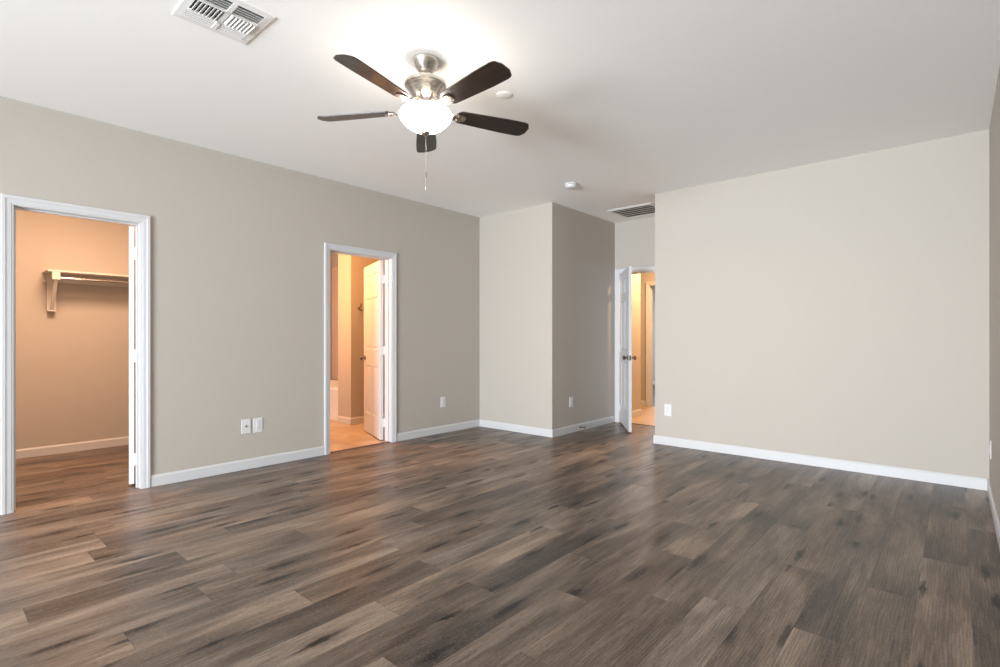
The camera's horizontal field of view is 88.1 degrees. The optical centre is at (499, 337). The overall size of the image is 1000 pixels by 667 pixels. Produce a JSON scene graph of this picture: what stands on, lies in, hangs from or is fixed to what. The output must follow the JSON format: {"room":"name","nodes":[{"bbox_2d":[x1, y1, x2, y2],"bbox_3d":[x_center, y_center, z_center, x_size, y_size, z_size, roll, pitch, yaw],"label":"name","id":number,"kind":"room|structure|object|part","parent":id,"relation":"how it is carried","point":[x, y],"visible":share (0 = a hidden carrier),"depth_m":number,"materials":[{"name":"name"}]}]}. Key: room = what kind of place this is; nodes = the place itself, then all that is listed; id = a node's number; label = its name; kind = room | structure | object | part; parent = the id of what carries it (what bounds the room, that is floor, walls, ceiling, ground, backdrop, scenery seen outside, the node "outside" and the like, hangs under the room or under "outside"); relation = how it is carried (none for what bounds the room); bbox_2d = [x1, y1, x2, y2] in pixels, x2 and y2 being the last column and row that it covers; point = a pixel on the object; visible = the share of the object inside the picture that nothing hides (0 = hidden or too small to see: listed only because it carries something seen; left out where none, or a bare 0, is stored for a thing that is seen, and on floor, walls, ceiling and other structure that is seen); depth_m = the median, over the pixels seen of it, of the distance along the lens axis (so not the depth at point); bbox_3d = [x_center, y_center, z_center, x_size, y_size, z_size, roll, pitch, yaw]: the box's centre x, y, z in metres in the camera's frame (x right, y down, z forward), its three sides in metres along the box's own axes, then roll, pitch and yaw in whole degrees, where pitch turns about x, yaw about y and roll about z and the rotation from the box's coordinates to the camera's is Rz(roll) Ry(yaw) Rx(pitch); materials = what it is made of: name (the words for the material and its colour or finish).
{"room":"empty bedroom","nodes":[
{"label":"empty bedroom","id":0,"kind":"room"},
{"bbox_2d":[16,210,135,449],"bbox_3d":[-3.798,-0.214,4.509,2.050,2.740,2.980,0,0,41],"label":"wall","id":1,"kind":"structure","parent":0,"point":[72,361],"depth_m":5.25,"materials":[{"name":"beige paint"}]},
{"bbox_2d":[16,436,128,458],"bbox_3d":[-3.754,1.112,4.471,1.935,0.088,2.750,0,0,41],"label":"baseboard","id":2,"kind":"structure","parent":1,"relation":"attached to","point":[95,444],"depth_m":5.24,"materials":[{"name":"grey paint"}]},
{"bbox_2d":[42,269,128,311],"bbox_3d":[-3.925,-0.457,5.514,0.300,0.390,1.410,0,0,41],"label":"closet shelf","id":3,"kind":"object","parent":1,"relation":"attached to","point":[52,277],"visible":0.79,"depth_m":5.16,"materials":[{"name":"white painted wood"},{"name":"chrome"}]},
{"bbox_3d":[-3.817,-0.579,5.479,0.030,0.030,1.320,0,0,41],"label":"hanging rod","id":4,"kind":"part","parent":3,"relation":"part of","materials":[{"name":"silver metal"}]},
{"bbox_2d":[0,96,479,500],"bbox_3d":[-3.524,-0.214,3.182,0.115,2.740,9.720,0,0,41],"label":"wall","id":5,"kind":"structure","parent":0,"point":[237,243],"depth_m":4.55,"materials":[{"name":"beige paint"}]},
{"bbox_2d":[1,193,150,514],"bbox_3d":[-3.036,0.106,3.736,0.153,2.101,0.837,0,0,41],"label":"door frame","id":6,"kind":"structure","parent":5,"relation":"attached to","point":[10,204],"depth_m":3.49,"materials":[{"name":"grey paint"}]},
{"bbox_2d":[129,226,135,483],"bbox_3d":[-3.001,0.135,4.361,0.169,2.015,0.717,0,0,-21],"label":"door","id":7,"kind":"structure","parent":5,"relation":"in","point":[132,230],"depth_m":4.04,"materials":[{"name":"grey paint"}]},
{"bbox_2d":[0,419,479,514],"bbox_3d":[-3.476,1.112,3.140,0.013,0.088,9.720,0,0,41],"label":"baseboard","id":8,"kind":"structure","parent":5,"relation":"attached to","point":[211,470],"depth_m":4.65,"materials":[{"name":"grey paint"}]},
{"bbox_2d":[241,419,250,433],"bbox_3d":[-2.233,0.778,4.549,0.017,0.127,0.080,0,0,41],"label":"plate","id":9,"kind":"object","parent":5,"relation":"attached to","point":[245,423],"visible":1,"depth_m":4.55,"materials":[{"name":"white plastic"}]},
{"bbox_2d":[253,418,262,432],"bbox_3d":[-2.167,0.780,4.630,0.009,0.127,0.080,0,0,41],"label":"wall outlet","id":10,"kind":"object","parent":5,"relation":"attached to","point":[257,422],"visible":1,"depth_m":4.62,"materials":[{"name":"white plastic"}]},
{"bbox_2d":[256,421,259,428],"bbox_3d":[-2.165,0.780,4.628,0.003,0.067,0.034,0,0,41],"label":"receptacle","id":11,"kind":"object","parent":10,"relation":"attached to","point":[257,422],"depth_m":4.62,"materials":[{"name":"grey plastic"}]},
{"bbox_2d":[324,242,396,454],"bbox_3d":[-1.496,0.106,5.485,0.153,2.101,0.875,0,0,41],"label":"door frame","id":12,"kind":"structure","parent":5,"relation":"attached to","point":[390,258],"depth_m":5.73,"materials":[{"name":"grey paint"}]},
{"bbox_2d":[360,260,384,439],"bbox_3d":[-1.500,0.135,6.117,0.169,2.015,0.755,0,0,-29],"label":"door","id":13,"kind":"structure","parent":5,"relation":"in","point":[374,278],"depth_m":6.04,"materials":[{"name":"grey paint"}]},
{"bbox_2d":[441,397,445,407],"bbox_3d":[-0.693,0.782,6.304,0.009,0.127,0.080,0,0,41],"label":"wall outlet","id":14,"kind":"object","parent":5,"relation":"attached to","point":[443,399],"visible":1,"depth_m":6.30,"materials":[{"name":"white plastic"}]},
{"bbox_2d":[330,253,384,417],"bbox_3d":[-2.311,-0.214,7.140,3.295,2.740,2.935,0,0,41],"label":"wall","id":15,"kind":"structure","parent":0,"point":[350,268],"depth_m":7.01,"materials":[{"name":"beige paint"}]},
{"bbox_2d":[337,413,384,424],"bbox_3d":[-1.670,1.112,7.502,0.328,0.088,1.345,0,0,41],"label":"baseboard","id":16,"kind":"structure","parent":15,"relation":"attached to","point":[346,420],"depth_m":6.99,"materials":[{"name":"grey paint"}]},
{"bbox_2d":[330,419,385,451],"bbox_3d":[-2.228,1.167,7.094,3.280,0.019,2.975,0,0,41],"label":"floor","id":17,"kind":"structure","parent":0,"point":[342,436],"depth_m":6.07,"materials":[{"name":"beige tile"}]},
{"bbox_2d":[330,379,337,419],"bbox_3d":[-2.534,0.931,7.991,1.595,0.450,0.810,0,0,41],"label":"bathtub","id":18,"kind":"object","parent":17,"relation":"on","point":[333,383],"visible":0.2,"depth_m":7.31,"materials":[{"name":"white ceramic"}]},
{"bbox_2d":[332,267,337,379],"bbox_3d":[-2.534,-0.249,7.992,1.614,1.900,0.831,0,0,41],"label":"tub surround","id":19,"kind":"object","parent":18,"relation":"on","point":[335,269],"visible":0.21,"depth_m":8.75,"materials":[{"name":"beige"}]},
{"bbox_2d":[330,441,388,452],"bbox_3d":[-1.476,1.156,5.468,0.038,0.011,0.743,0,0,41],"label":"threshold","id":20,"kind":"object","parent":17,"relation":"on","point":[387,441],"visible":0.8,"depth_m":5.45,"materials":[{"name":"brown wood"}]},
{"bbox_2d":[0,422,999,666],"bbox_3d":[-1.921,1.156,2.770,6.935,0.001,11.220,0,0,41],"label":"floor","id":21,"kind":"structure","parent":0,"point":[607,545],"depth_m":2.71,"materials":[{"name":"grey wood"}]},
{"bbox_2d":[0,0,999,222],"bbox_3d":[-0.558,-1.624,5.411,8.610,0.080,17.215,0,0,41],"label":"ceiling","id":22,"kind":"structure","parent":0,"point":[629,102],"depth_m":3.23,"materials":[{"name":"white paint"}]},
{"bbox_2d":[172,0,274,44],"bbox_3d":[-1.354,-1.575,2.535,0.353,0.017,0.345,0,0,41],"label":"ceiling vent","id":23,"kind":"object","parent":22,"relation":"in","point":[239,21],"visible":1,"depth_m":2.54,"materials":[{"name":"white metal"}]},
{"bbox_2d":[317,53,528,188],"bbox_3d":[-0.405,-1.214,2.907,1.231,0.740,1.257,0,0,41],"label":"ceiling fan","id":24,"kind":"object","parent":22,"relation":"hanging from","point":[424,116],"visible":1,"depth_m":2.86,"materials":[{"name":"brown wood"}]},
{"bbox_3d":[-0.837,-1.296,3.020,0.470,0.006,0.136,0,12,10],"label":"blade","id":25,"kind":"part","parent":24,"relation":"part of","materials":[{"name":"brown wood"}]},
{"bbox_3d":[-0.623,-1.296,2.575,0.136,0.006,0.470,14,6,28],"label":"blade","id":26,"kind":"part","parent":24,"relation":"part of","materials":[{"name":"brown wood"}]},
{"bbox_3d":[-0.424,-1.237,2.945,0.296,0.130,0.296,0,0,41],"label":"lamp shade","id":27,"kind":"part","parent":24,"relation":"part of","materials":[{"name":"white glass"}]},
{"bbox_3d":[-0.480,-1.296,3.361,0.136,0.006,0.470,-12,2,-7],"label":"blade","id":28,"kind":"part","parent":24,"relation":"part of","materials":[{"name":"brown wood"}]},
{"bbox_3d":[-0.134,-1.296,2.641,0.136,0.006,0.470,16,-11,-42],"label":"blade","id":29,"kind":"part","parent":24,"relation":"part of","materials":[{"name":"brown wood"}]},
{"bbox_3d":[-0.045,-1.296,3.126,0.470,0.006,0.136,0,-12,-26],"label":"blade","id":30,"kind":"part","parent":24,"relation":"part of","materials":[{"name":"brown wood"}]},
{"bbox_2d":[496,91,512,98],"bbox_3d":[0.029,-1.582,3.369,0.112,0.004,0.112,0,0,41],"label":"disc","id":31,"kind":"object","parent":22,"relation":"attached to","point":[502,94],"visible":1,"depth_m":3.37,"materials":[{"name":"white paint"}]},
{"bbox_2d":[565,182,577,188],"bbox_3d":[0.731,-1.560,5.315,0.132,0.047,0.132,0,0,41],"label":"smoke detector","id":32,"kind":"object","parent":22,"relation":"attached to","point":[570,185],"visible":1,"depth_m":5.27,"materials":[{"name":"white plastic"}]},
{"bbox_2d":[608,203,654,217],"bbox_3d":[1.719,-1.577,6.424,0.580,0.014,0.515,0,0,41],"label":"ceiling vent","id":33,"kind":"object","parent":22,"relation":"in","point":[648,208],"visible":0.73,"depth_m":6.41,"materials":[{"name":"white metal"}]},
{"bbox_2d":[480,202,614,429],"bbox_3d":[0.653,-0.214,7.043,1.283,2.740,1.595,0,0,41],"label":"wall","id":34,"kind":"structure","parent":0,"point":[547,270],"depth_m":6.41,"materials":[{"name":"beige paint"}]},
{"bbox_2d":[480,419,552,437],"bbox_3d":[0.175,1.112,6.393,1.168,0.088,0.013,0,0,41],"label":"baseboard","id":35,"kind":"structure","parent":34,"relation":"attached to","point":[483,423],"depth_m":6.35,"materials":[{"name":"grey paint"}]},
{"bbox_2d":[570,397,572,407],"bbox_3d":[0.875,0.784,6.317,0.009,0.127,0.080,0,0,41],"label":"wall outlet","id":36,"kind":"object","parent":34,"relation":"attached to","point":[571,398],"visible":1,"depth_m":6.31,"materials":[{"name":"white plastic"}]},
{"bbox_2d":[553,416,614,436],"bbox_3d":[1.102,1.112,6.571,0.013,0.088,1.480,0,0,41],"label":"baseboard","id":37,"kind":"structure","parent":34,"relation":"attached to","point":[590,424],"depth_m":6.49,"materials":[{"name":"grey paint"}]},
{"bbox_2d":[615,217,654,410],"bbox_3d":[2.429,-0.214,7.677,4.100,2.740,1.935,0,0,41],"label":"wall","id":38,"kind":"structure","parent":0,"point":[639,281],"depth_m":7.57,"materials":[{"name":"beige paint"}]},
{"bbox_2d":[619,266,636,431],"bbox_3d":[1.621,0.135,6.674,0.169,2.015,0.820,0,0,6],"label":"door","id":39,"kind":"structure","parent":38,"relation":"in","point":[625,288],"depth_m":6.47,"materials":[{"name":"grey paint"}]},
{"bbox_2d":[615,265,654,421],"bbox_3d":[1.979,0.106,6.861,0.939,2.101,0.153,0,0,41],"label":"door frame","id":40,"kind":"structure","parent":38,"relation":"attached to","point":[646,269],"depth_m":7.08,"materials":[{"name":"grey paint"}]},
{"bbox_2d":[646,282,654,405],"bbox_3d":[2.863,0.106,8.495,0.942,2.101,0.134,0,0,41],"label":"door frame","id":41,"kind":"structure","parent":38,"relation":"attached to","point":[649,285],"depth_m":8.74,"materials":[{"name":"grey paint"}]},
{"bbox_2d":[632,384,654,425],"bbox_3d":[2.624,1.167,10.093,7.000,0.019,5.780,0,0,41],"label":"floor","id":42,"kind":"structure","parent":0,"point":[647,417],"depth_m":7.62,"materials":[{"name":"beige tile"}]},
{"bbox_2d":[653,287,654,380],"bbox_3d":[3.252,-0.214,10.806,7.200,2.740,4.080,0,0,41],"label":"wall","id":43,"kind":"structure","parent":0,"point":[653,287],"depth_m":12.88,"materials":[{"name":"beige paint"}]},
{"bbox_2d":[632,401,645,416],"bbox_3d":[2.053,1.112,8.478,0.891,0.088,2.329,0,0,-4],"label":"baseboard","id":44,"kind":"structure","parent":43,"relation":"attached to","point":[643,403],"depth_m":7.70,"materials":[{"name":"grey paint"}]},
{"bbox_2d":[655,129,988,479],"bbox_3d":[3.121,-0.214,5.183,2.785,2.740,1.125,0,0,41],"label":"wall","id":45,"kind":"structure","parent":0,"point":[838,308],"depth_m":4.57,"materials":[{"name":"beige paint"}]},
{"bbox_2d":[664,404,671,415],"bbox_3d":[1.812,0.778,5.580,0.080,0.127,0.009,0,0,41],"label":"wall outlet","id":46,"kind":"object","parent":45,"relation":"attached to","point":[667,407],"visible":1,"depth_m":5.58,"materials":[{"name":"white plastic"}]},
{"bbox_2d":[653,435,986,490],"bbox_3d":[3.021,1.112,5.177,2.670,0.088,1.010,0,0,41],"label":"baseboard","id":47,"kind":"structure","parent":45,"relation":"attached to","point":[876,469],"depth_m":4.56,"materials":[{"name":"grey paint"}]},
{"bbox_2d":[989,67,999,520],"bbox_3d":[0.346,-0.214,0.011,0.115,2.740,10.305,0,0,41],"label":"wall","id":48,"kind":"structure","parent":0,"point":[994,130],"depth_m":3.31,"materials":[{"name":"beige paint"}]},
{"bbox_2d":[987,479,999,549],"bbox_3d":[0.341,1.112,0.102,0.013,0.088,10.177,0,0,41],"label":"baseboard","id":49,"kind":"structure","parent":48,"relation":"attached to","point":[996,521],"depth_m":3.25,"materials":[{"name":"grey paint"}]}
]}

